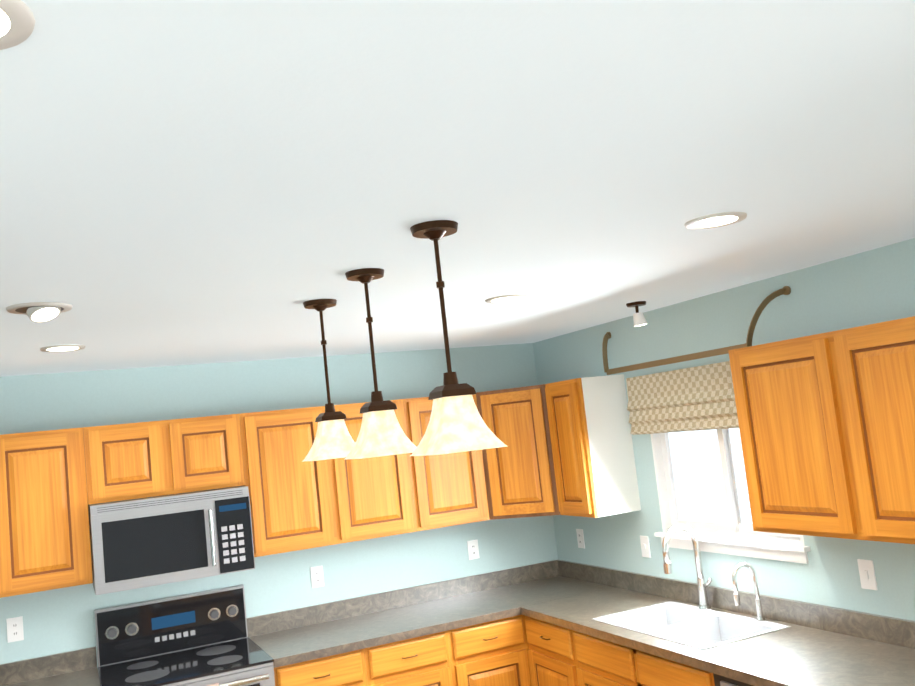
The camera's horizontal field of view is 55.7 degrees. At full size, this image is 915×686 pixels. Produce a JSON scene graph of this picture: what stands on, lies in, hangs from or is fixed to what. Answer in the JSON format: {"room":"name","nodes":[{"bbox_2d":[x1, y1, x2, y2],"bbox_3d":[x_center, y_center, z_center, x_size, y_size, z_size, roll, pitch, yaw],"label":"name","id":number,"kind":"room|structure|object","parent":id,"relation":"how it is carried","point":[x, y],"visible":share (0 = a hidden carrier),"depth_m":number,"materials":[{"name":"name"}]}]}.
{"room":"kitchen","nodes":[
{"label":"kitchen","id":0,"kind":"room"},
{"bbox_2d":[0,343,557,674],"bbox_3d":[-1.330,1.333,4.805,4.690,2.440,0.120,-3,-6,-25],"label":"wall","id":1,"kind":"structure","parent":0,"point":[59,620],"depth_m":4.96,"materials":[{"name":"teal paint"}]},
{"bbox_2d":[6,616,23,642],"bbox_3d":[-2.207,1.429,4.316,0.072,0.116,0.008,-3,-6,-25],"label":"outlet","id":2,"kind":"object","parent":1,"relation":"attached to","point":[15,632],"depth_m":4.31,"materials":[{"name":"white plastic"}]},
{"bbox_2d":[0,427,92,597],"bbox_3d":[-2.283,0.839,4.195,0.896,0.760,0.324,-3,-6,-25],"label":"upper cabinet","id":3,"kind":"object","parent":1,"relation":"attached to","point":[45,544],"visible":1,"depth_m":4.14,"materials":[{"name":"brown wood"}]},
{"bbox_2d":[83,414,244,504],"bbox_3d":[-1.550,0.606,4.567,0.766,0.381,0.324,-3,-6,-25],"label":"upper cabinet","id":4,"kind":"object","parent":1,"relation":"attached to","point":[128,461],"visible":0.98,"depth_m":4.42,"materials":[{"name":"brown wood"}]},
{"bbox_2d":[88,486,254,594],"bbox_3d":[-1.479,0.997,4.465,0.756,0.420,0.457,-3,-6,-25],"label":"microwave","id":5,"kind":"object","parent":4,"relation":"attached to","point":[148,541],"visible":1,"depth_m":4.29,"materials":[{"name":"silver metal"}]},
{"bbox_2d":[310,566,323,587],"bbox_3d":[-0.806,1.344,4.973,0.072,0.116,0.008,-3,-6,-25],"label":"outlet","id":6,"kind":"object","parent":1,"relation":"attached to","point":[317,577],"depth_m":4.97,"materials":[{"name":"white plastic"}]},
{"bbox_2d":[239,398,426,556],"bbox_3d":[-0.740,0.745,4.918,0.979,0.760,0.324,-3,-6,-25],"label":"upper cabinet","id":7,"kind":"object","parent":1,"relation":"attached to","point":[296,503],"depth_m":4.73,"materials":[{"name":"brown wood"}]},
{"bbox_2d":[415,394,489,529],"bbox_3d":[-0.138,0.709,5.200,0.508,0.760,0.324,-3,-6,-25],"label":"upper cabinet","id":8,"kind":"object","parent":1,"relation":"attached to","point":[454,484],"depth_m":5.05,"materials":[{"name":"brown wood"}]},
{"bbox_2d":[467,539,479,559],"bbox_3d":[0.098,1.289,5.397,0.072,0.116,0.008,-3,-6,-25],"label":"outlet","id":9,"kind":"object","parent":1,"relation":"attached to","point":[473,550],"depth_m":5.39,"materials":[{"name":"white plastic"}]},
{"bbox_2d":[476,384,559,519],"bbox_3d":[0.427,0.658,5.308,0.607,0.760,0.607,-3,-6,-25],"label":"upper cabinet","id":10,"kind":"object","parent":1,"relation":"attached to","point":[519,471],"visible":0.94,"depth_m":5.09,"materials":[{"name":"brown wood"}]},
{"bbox_2d":[0,0,914,376],"bbox_3d":[0.120,-0.432,1.483,4.690,0.080,7.940,-3,-6,-25],"label":"ceiling","id":11,"kind":"structure","parent":0,"point":[186,182],"depth_m":1.72,"materials":[{"name":"white paint"}]},
{"bbox_2d":[0,0,34,49],"bbox_3d":[-0.569,-0.366,0.967,0.176,0.006,0.176,-3,-6,-25],"label":"recessed light","id":12,"kind":"object","parent":11,"relation":"in","point":[17,21],"visible":1,"depth_m":0.99,"materials":[{"name":"grey"}]},
{"bbox_2d":[6,302,72,321],"bbox_3d":[-1.312,-0.096,2.718,0.190,0.056,0.190,-3,-6,-25],"label":"recessed light","id":13,"kind":"object","parent":11,"relation":"in","point":[40,311],"visible":0.96,"depth_m":2.69,"materials":[{"name":"grey metal"}]},
{"bbox_2d":[40,345,85,351],"bbox_3d":[-1.664,0.023,3.649,0.176,0.006,0.176,-3,-6,-25],"label":"recessed light","id":14,"kind":"object","parent":11,"relation":"in","point":[60,348],"visible":1,"depth_m":3.63,"materials":[{"name":"grey"}]},
{"bbox_2d":[302,299,354,461],"bbox_3d":[-0.476,0.132,3.157,0.202,0.574,0.202,-3,-6,-25],"label":"pendant lamp","id":15,"kind":"object","parent":11,"relation":"hanging from","point":[333,439],"visible":0.98,"depth_m":3.10,"materials":[{"name":"beige glass"}]},
{"bbox_2d":[345,268,416,458],"bbox_3d":[-0.261,0.062,2.688,0.202,0.574,0.202,-3,-6,-25],"label":"pendant lamp","id":16,"kind":"object","parent":11,"relation":"hanging from","point":[381,433],"visible":0.96,"depth_m":2.63,"materials":[{"name":"beige glass"}]},
{"bbox_2d":[410,220,506,455],"bbox_3d":[-0.029,-0.014,2.184,0.202,0.574,0.202,-3,-6,-25],"label":"pendant lamp","id":17,"kind":"object","parent":11,"relation":"hanging from","point":[456,424],"visible":1,"depth_m":2.13,"materials":[{"name":"white glass"}]},
{"bbox_2d":[485,294,526,303],"bbox_3d":[0.202,-0.183,3.604,0.176,0.006,0.176,-3,-6,-25],"label":"recessed light","id":18,"kind":"object","parent":11,"relation":"in","point":[506,298],"visible":1,"depth_m":3.58,"materials":[{"name":"grey"}]},
{"bbox_2d":[626,301,646,326],"bbox_3d":[0.879,-0.139,4.220,0.100,0.115,0.100,-3,-6,-25],"label":"light","id":19,"kind":"object","parent":11,"relation":"attached to","point":[639,319],"visible":1,"depth_m":4.20,"materials":[{"name":"white glass"}]},
{"bbox_2d":[684,212,746,229],"bbox_3d":[0.747,-0.353,2.503,0.176,0.006,0.176,-3,-6,-25],"label":"recessed light","id":20,"kind":"object","parent":11,"relation":"in","point":[716,220],"visible":0.96,"depth_m":2.49,"materials":[{"name":"grey"}]},
{"bbox_2d":[533,238,914,620],"bbox_3d":[2.248,0.693,2.291,0.120,2.440,7.540,-3,-6,-25],"label":"wall","id":21,"kind":"structure","parent":0,"point":[874,286],"depth_m":4.00,"materials":[{"name":"teal paint"}]},
{"bbox_2d":[576,529,584,548],"bbox_3d":[0.764,1.215,5.374,0.008,0.116,0.072,-3,-6,-25],"label":"outlet","id":22,"kind":"object","parent":21,"relation":"attached to","point":[580,536],"depth_m":5.37,"materials":[{"name":"white plastic"}]},
{"bbox_2d":[545,374,640,517],"bbox_3d":[0.758,0.585,4.932,0.324,0.760,0.359,-3,-6,-25],"label":"upper cabinet","id":23,"kind":"object","parent":21,"relation":"attached to","point":[592,450],"visible":1,"depth_m":4.79,"materials":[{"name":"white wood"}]},
{"bbox_2d":[640,536,650,557],"bbox_3d":[1.035,1.126,4.779,0.012,0.116,0.072,-3,-6,-25],"label":"outlet","id":24,"kind":"object","parent":21,"relation":"attached to","point":[644,540],"depth_m":4.77,"materials":[{"name":"white plastic"}]},
{"bbox_2d":[602,286,790,374],"bbox_3d":[1.099,-0.026,4.329,0.158,0.255,1.395,-3,-6,-25],"label":"curtain rod","id":25,"kind":"object","parent":21,"relation":"attached to","point":[768,299],"visible":0.96,"depth_m":4.10,"materials":[{"name":"gold metal"}]},
{"bbox_2d":[626,361,738,434],"bbox_3d":[1.149,0.276,4.243,0.026,0.310,1.050,-3,-6,-25],"label":"blind valance","id":26,"kind":"object","parent":25,"relation":"hanging from","point":[698,398],"visible":0.62,"depth_m":4.30,"materials":[{"name":"fabric"}]},
{"bbox_2d":[650,428,810,563],"bbox_3d":[1.295,0.586,4.246,0.135,0.875,1.040,-3,-6,-25],"label":"window","id":27,"kind":"structure","parent":21,"relation":"in","point":[745,540],"depth_m":4.25,"materials":[{"name":"white wood"}]},
{"bbox_2d":[728,316,914,543],"bbox_3d":[1.549,0.326,3.211,0.324,0.760,1.095,-3,-6,-25],"label":"upper cabinet","id":28,"kind":"object","parent":21,"relation":"attached to","point":[826,421],"visible":1,"depth_m":3.19,"materials":[{"name":"brown wood"}]},
{"bbox_2d":[857,559,877,589],"bbox_3d":[1.639,0.928,3.464,0.012,0.116,0.072,-3,-6,-25],"label":"light switch","id":29,"kind":"object","parent":21,"relation":"attached to","point":[866,567],"depth_m":3.46,"materials":[{"name":"white plastic"}]},
{"bbox_3d":[0.388,2.051,1.232,4.690,0.060,7.940,-3,-6,-25],"label":"floor","id":30,"kind":"structure","parent":0,"visible":0},
{"bbox_2d":[94,584,274,685],"bbox_3d":[-1.318,1.902,4.240,0.760,1.200,0.743,-3,-6,-25],"label":"range","id":31,"kind":"object","parent":30,"relation":"on","point":[201,638],"visible":0.96,"depth_m":4.47,"materials":[{"name":"grey metal"}]},
{"bbox_2d":[274,628,465,685],"bbox_3d":[-0.536,2.022,4.648,0.978,0.876,0.625,-3,-6,-25],"label":"base cabinet","id":32,"kind":"object","parent":30,"relation":"on","point":[435,659],"depth_m":4.45,"materials":[{"name":"brown wood"}]},
{"bbox_2d":[247,575,514,667],"bbox_3d":[-0.419,1.509,4.768,1.350,0.139,0.648,-3,-6,-25],"label":"countertop","id":33,"kind":"structure","parent":32,"relation":"on","point":[302,634],"depth_m":4.82,"materials":[{"name":"stone"}]},
{"bbox_2d":[458,615,530,685],"bbox_3d":[0.066,1.986,4.930,0.508,0.876,0.625,-3,-6,-25],"label":"base cabinet","id":34,"kind":"object","parent":30,"relation":"on","point":[492,653],"depth_m":4.70,"materials":[{"name":"brown wood"}]},
{"bbox_2d":[525,616,688,685],"bbox_3d":[0.797,1.879,4.652,0.625,0.876,0.547,-3,-6,-25],"label":"base cabinet","id":35,"kind":"object","parent":30,"relation":"on","point":[559,656],"depth_m":4.23,"materials":[{"name":"brown wood"}]},
{"bbox_2d":[475,559,914,685],"bbox_3d":[1.036,1.275,4.014,0.670,0.139,3.273,-3,-6,-25],"label":"countertop","id":36,"kind":"structure","parent":35,"relation":"on","point":[817,645],"depth_m":3.67,"materials":[{"name":"stone"}]},
{"bbox_2d":[662,525,711,608],"bbox_3d":[1.128,1.101,4.227,0.243,0.421,0.122,-3,-6,-25],"label":"faucet","id":37,"kind":"object","parent":36,"relation":"on","point":[702,585],"visible":0.98,"depth_m":4.26,"materials":[{"name":"silver metal"}]},
{"bbox_2d":[593,601,790,649],"bbox_3d":[1.069,1.385,4.022,0.484,0.170,0.824,-3,-6,-25],"label":"sink","id":38,"kind":"object","parent":36,"relation":"in","point":[692,626],"visible":0.46,"depth_m":4.06,"materials":[{"name":"white porcelain"}]},
{"bbox_2d":[732,563,764,620],"bbox_3d":[1.312,1.128,3.917,0.153,0.265,0.040,-3,-6,-25],"label":"faucet","id":39,"kind":"object","parent":36,"relation":"on","point":[760,616],"visible":1,"depth_m":3.92,"materials":[{"name":"silver metal"}]},
{"bbox_2d":[713,673,752,685],"bbox_3d":[1.439,1.666,3.217,0.604,0.873,0.604,-3,-6,-25],"label":"dishwasher","id":40,"kind":"object","parent":30,"relation":"on","point":[719,680],"visible":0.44,"depth_m":3.33,"materials":[{"name":"grey metal"}]},
{"bbox_3d":[-2.319,2.129,3.798,1.441,0.875,0.650,-3,-6,-25],"label":"base cabinet","id":41,"kind":"object","parent":30,"relation":"on","visible":0},
{"bbox_2d":[0,646,100,685],"bbox_3d":[-2.379,1.628,3.850,1.452,0.140,0.648,-3,-6,-25],"label":"countertop","id":42,"kind":"structure","parent":41,"relation":"on","point":[75,668],"depth_m":4.31,"materials":[{"name":"stone"}]},
{"label":"outside","id":43,"kind":"structure","parent":0,"visible":0},
{"bbox_2d":[668,428,751,523],"bbox_3d":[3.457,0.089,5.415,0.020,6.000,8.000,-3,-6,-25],"label":"window glass","id":44,"kind":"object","parent":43,"point":[686,449],"depth_m":8.03,"materials":[{"name":"glass"}]}
]}

